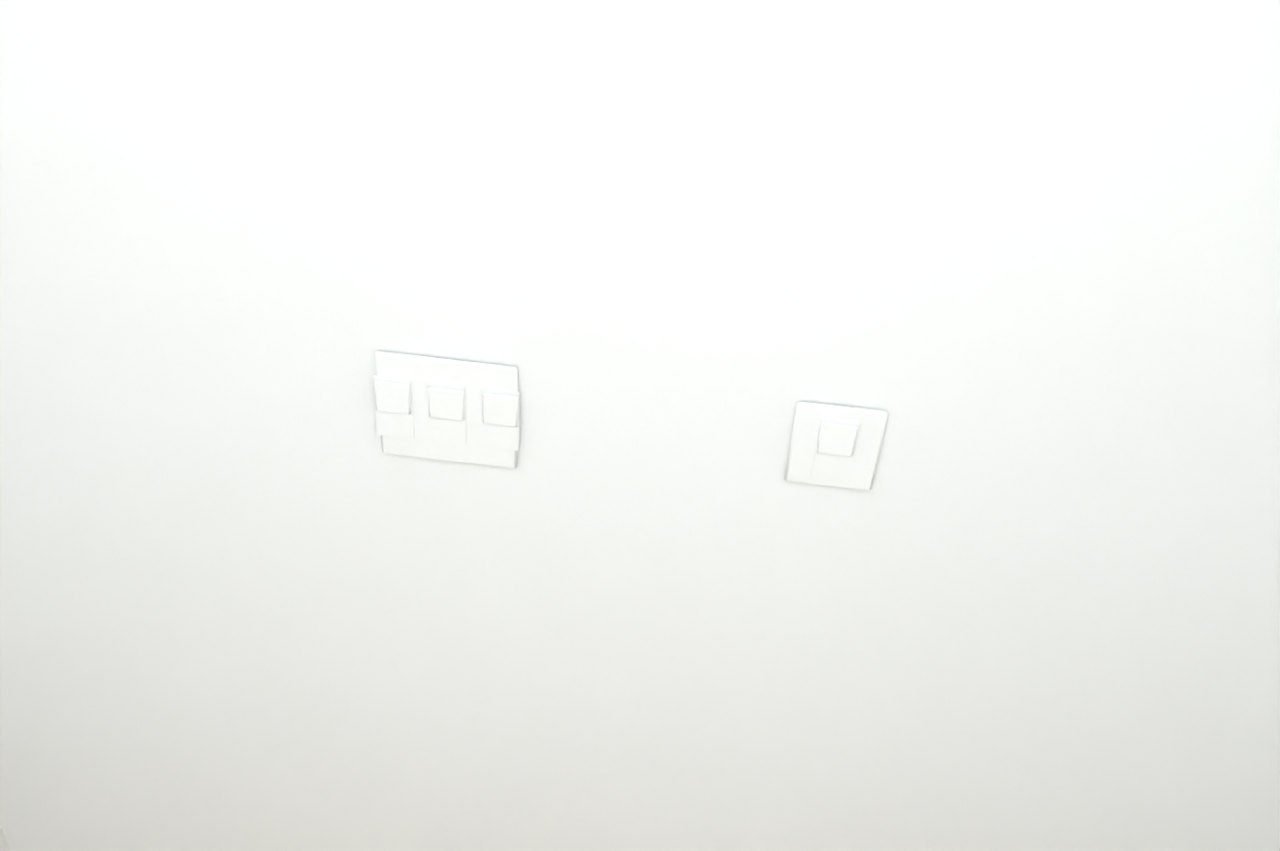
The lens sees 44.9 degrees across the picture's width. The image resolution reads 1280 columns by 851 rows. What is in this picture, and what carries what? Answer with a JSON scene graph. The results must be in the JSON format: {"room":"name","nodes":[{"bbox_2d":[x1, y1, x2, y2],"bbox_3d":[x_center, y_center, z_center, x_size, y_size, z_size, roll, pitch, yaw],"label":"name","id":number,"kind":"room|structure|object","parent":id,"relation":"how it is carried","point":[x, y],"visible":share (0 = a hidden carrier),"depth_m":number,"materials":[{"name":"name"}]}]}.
{"room":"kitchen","nodes":[
{"label":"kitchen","id":0,"kind":"room"},
{"bbox_2d":[0,824,10,850],"bbox_3d":[-0.892,0.702,0.587,0.100,2.470,2.200,7,42,2],"label":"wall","id":1,"kind":"structure","parent":0,"point":[4,846],"depth_m":1.86,"materials":[{"name":"white paint"}]},
{"bbox_2d":[0,0,1279,850],"bbox_3d":[0.025,0.037,1.411,1.700,2.470,0.100,7,42,2],"label":"wall","id":2,"kind":"structure","parent":0,"point":[1009,268],"depth_m":1.31,"materials":[{"name":"white paint"}]},
{"bbox_2d":[373,351,519,468],"bbox_3d":[-0.164,-0.011,1.321,0.124,0.115,0.010,7,42,2],"label":"light switch","id":3,"kind":"object","parent":2,"relation":"attached to","point":[448,410],"visible":1,"depth_m":1.31,"materials":[{"name":"white plastic"}]},
{"bbox_2d":[784,401,887,490],"bbox_3d":[0.164,0.019,1.300,0.075,0.090,0.010,7,42,2],"label":"light switch","id":4,"kind":"object","parent":2,"relation":"attached to","point":[835,446],"visible":1,"depth_m":1.29,"materials":[{"name":"white plastic"}]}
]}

